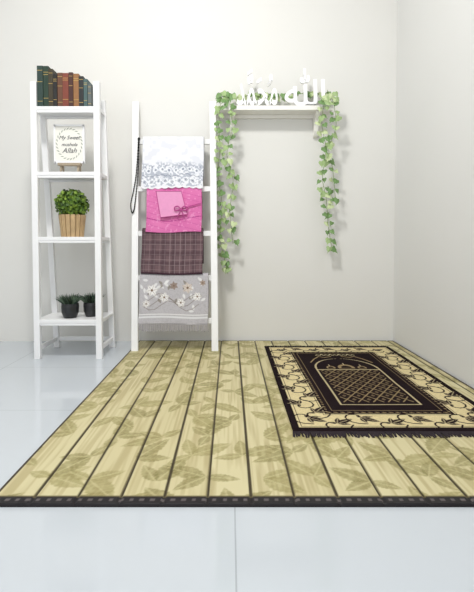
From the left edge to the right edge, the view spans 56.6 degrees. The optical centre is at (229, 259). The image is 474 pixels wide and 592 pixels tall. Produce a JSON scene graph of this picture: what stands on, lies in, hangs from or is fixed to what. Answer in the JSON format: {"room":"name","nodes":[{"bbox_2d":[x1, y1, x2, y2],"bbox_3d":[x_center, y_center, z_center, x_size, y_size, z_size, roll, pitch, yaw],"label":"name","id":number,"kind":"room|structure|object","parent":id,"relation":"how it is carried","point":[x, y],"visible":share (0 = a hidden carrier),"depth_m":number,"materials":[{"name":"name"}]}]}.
{"room":"prayer room","nodes":[
{"label":"prayer room","id":0,"kind":"room"},
{"bbox_2d":[0,0,397,340],"bbox_3d":[-0.705,-0.903,2.940,3.790,2.900,0.100,0,2,0],"label":"wall","id":1,"kind":"structure","parent":0,"point":[173,58],"depth_m":2.90,"materials":[{"name":"paint"}]},
{"bbox_2d":[217,105,332,137],"bbox_3d":[0.281,-0.882,2.828,0.729,0.174,0.124,0,2,0],"label":"floating shelf","id":2,"kind":"object","parent":1,"relation":"attached to","point":[242,111],"visible":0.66,"depth_m":2.82,"materials":[{"name":"white wood"}]},
{"bbox_2d":[236,69,277,104],"bbox_3d":[0.170,-1.083,2.776,0.260,0.232,0.016,0,2,0],"label":"ornament","id":3,"kind":"object","parent":2,"relation":"on","point":[260,91],"visible":1,"depth_m":2.77,"materials":[{"name":"white"}]},
{"bbox_2d":[214,90,341,273],"bbox_3d":[0.295,-0.496,2.801,0.808,1.183,0.136,0,2,0],"label":"ivy garland","id":4,"kind":"object","parent":2,"relation":"hanging from","point":[326,99],"visible":0.91,"depth_m":2.78,"materials":[{"name":"green plant"}]},
{"bbox_2d":[285,68,324,104],"bbox_3d":[0.472,-1.083,2.776,0.255,0.232,0.016,0,2,0],"label":"ornament","id":5,"kind":"object","parent":2,"relation":"on","point":[303,80],"visible":1,"depth_m":2.77,"materials":[{"name":"white"}]},
{"bbox_2d":[0,341,473,591],"bbox_3d":[-0.705,0.675,0.734,3.790,0.100,4.620,0,2,0],"label":"floor","id":6,"kind":"structure","parent":0,"point":[43,549],"depth_m":0.97,"materials":[{"name":"tile"}]},
{"bbox_2d":[30,81,115,358],"bbox_3d":[-0.913,-0.215,2.605,0.383,1.548,0.302,0,2,0],"label":"shelving unit","id":7,"kind":"object","parent":6,"relation":"on","point":[97,112],"visible":0.94,"depth_m":2.48,"materials":[{"name":"white paint"}]},
{"bbox_2d":[37,66,92,105],"bbox_3d":[-0.918,-0.960,2.484,0.298,0.222,0.105,0,2,0],"label":"books","id":8,"kind":"object","parent":7,"relation":"on","point":[53,88],"visible":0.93,"depth_m":2.43,"materials":[{"name":"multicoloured paper"}]},
{"bbox_2d":[53,124,85,171],"bbox_3d":[-0.916,-0.629,2.526,0.176,0.277,0.056,0,2,0],"label":"sign","id":9,"kind":"object","parent":7,"relation":"on","point":[69,139],"visible":0.99,"depth_m":2.51,"materials":[{"name":"white paper"}]},
{"bbox_2d":[56,293,84,318],"bbox_3d":[-0.932,0.265,2.548,0.176,0.144,0.174,0,2,0],"label":"potted succulent","id":10,"kind":"object","parent":7,"relation":"on","point":[69,307],"visible":1,"depth_m":2.51,"materials":[{"name":"black ceramic"}]},
{"bbox_2d":[54,189,89,236],"bbox_3d":[-0.916,-0.270,2.545,0.200,0.282,0.201,0,2,0],"label":"boxwood plant","id":11,"kind":"object","parent":7,"relation":"on","point":[71,203],"visible":0.99,"depth_m":2.49,"materials":[{"name":"green plant"}]},
{"bbox_2d":[78,292,95,316],"bbox_3d":[-0.817,0.262,2.599,0.157,0.147,0.176,0,2,0],"label":"potted succulent","id":12,"kind":"object","parent":7,"relation":"on","point":[88,300],"visible":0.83,"depth_m":2.56,"materials":[{"name":"black ceramic"}]},
{"bbox_2d":[0,340,473,506],"bbox_3d":[0.238,0.576,2.006,1.687,0.009,1.840,0,2,0],"label":"floor mat","id":13,"kind":"object","parent":6,"relation":"on","point":[175,423],"visible":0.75,"depth_m":1.35,"materials":[{"name":"beige fabric"}]},
{"bbox_2d":[131,101,217,350],"bbox_3d":[-0.348,-0.228,2.740,0.556,1.565,0.266,0,2,0],"label":"blanket ladder","id":14,"kind":"object","parent":13,"relation":"on","point":[212,188],"visible":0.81,"depth_m":2.72,"materials":[{"name":"white paint"}]},
{"bbox_2d":[130,137,139,213],"bbox_3d":[-0.588,-0.527,2.756,0.031,0.486,0.095,1,2,27],"label":"strand","id":15,"kind":"object","parent":14,"relation":"hanging from","point":[138,147],"visible":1,"depth_m":2.75,"materials":[{"name":"black"}]},
{"bbox_2d":[141,228,203,274],"bbox_3d":[-0.353,-0.049,2.712,0.378,0.289,0.104,0,2,0],"label":"sarong","id":16,"kind":"object","parent":14,"relation":"hanging from","point":[178,253],"visible":0.97,"depth_m":2.68,"materials":[{"name":"fabric"}]},
{"bbox_2d":[141,137,203,188],"bbox_3d":[-0.358,-0.607,2.774,0.387,0.344,0.118,0,2,0],"label":"veil","id":17,"kind":"object","parent":14,"relation":"hanging from","point":[167,162],"visible":1,"depth_m":2.74,"materials":[{"name":"fabric"}]},
{"bbox_2d":[138,273,208,331],"bbox_3d":[-0.340,0.259,2.678,0.422,0.350,0.101,0,2,0],"label":"embroidered shawl","id":18,"kind":"object","parent":14,"relation":"hanging from","point":[180,301],"visible":0.98,"depth_m":2.65,"materials":[{"name":"fabric"}]},
{"bbox_2d":[146,187,201,232],"bbox_3d":[-0.346,-0.318,2.740,0.343,0.311,0.113,0,2,0],"label":"robe","id":19,"kind":"object","parent":14,"relation":"hanging from","point":[168,210],"visible":0.95,"depth_m":2.71,"materials":[{"name":"fabric"}]},
{"bbox_2d":[264,345,473,437],"bbox_3d":[0.594,0.563,2.114,0.772,0.008,1.323,0,2,0],"label":"rug","id":20,"kind":"object","parent":13,"relation":"on","point":[376,391],"visible":1,"depth_m":1.84,"materials":[{"name":"fabric"}]},
{"bbox_2d":[393,0,473,387],"bbox_3d":[1.140,-0.823,0.632,0.100,2.900,4.520,0,2,0],"label":"wall","id":21,"kind":"structure","parent":0,"point":[433,311],"depth_m":2.33,"materials":[{"name":"paint"}]}
]}

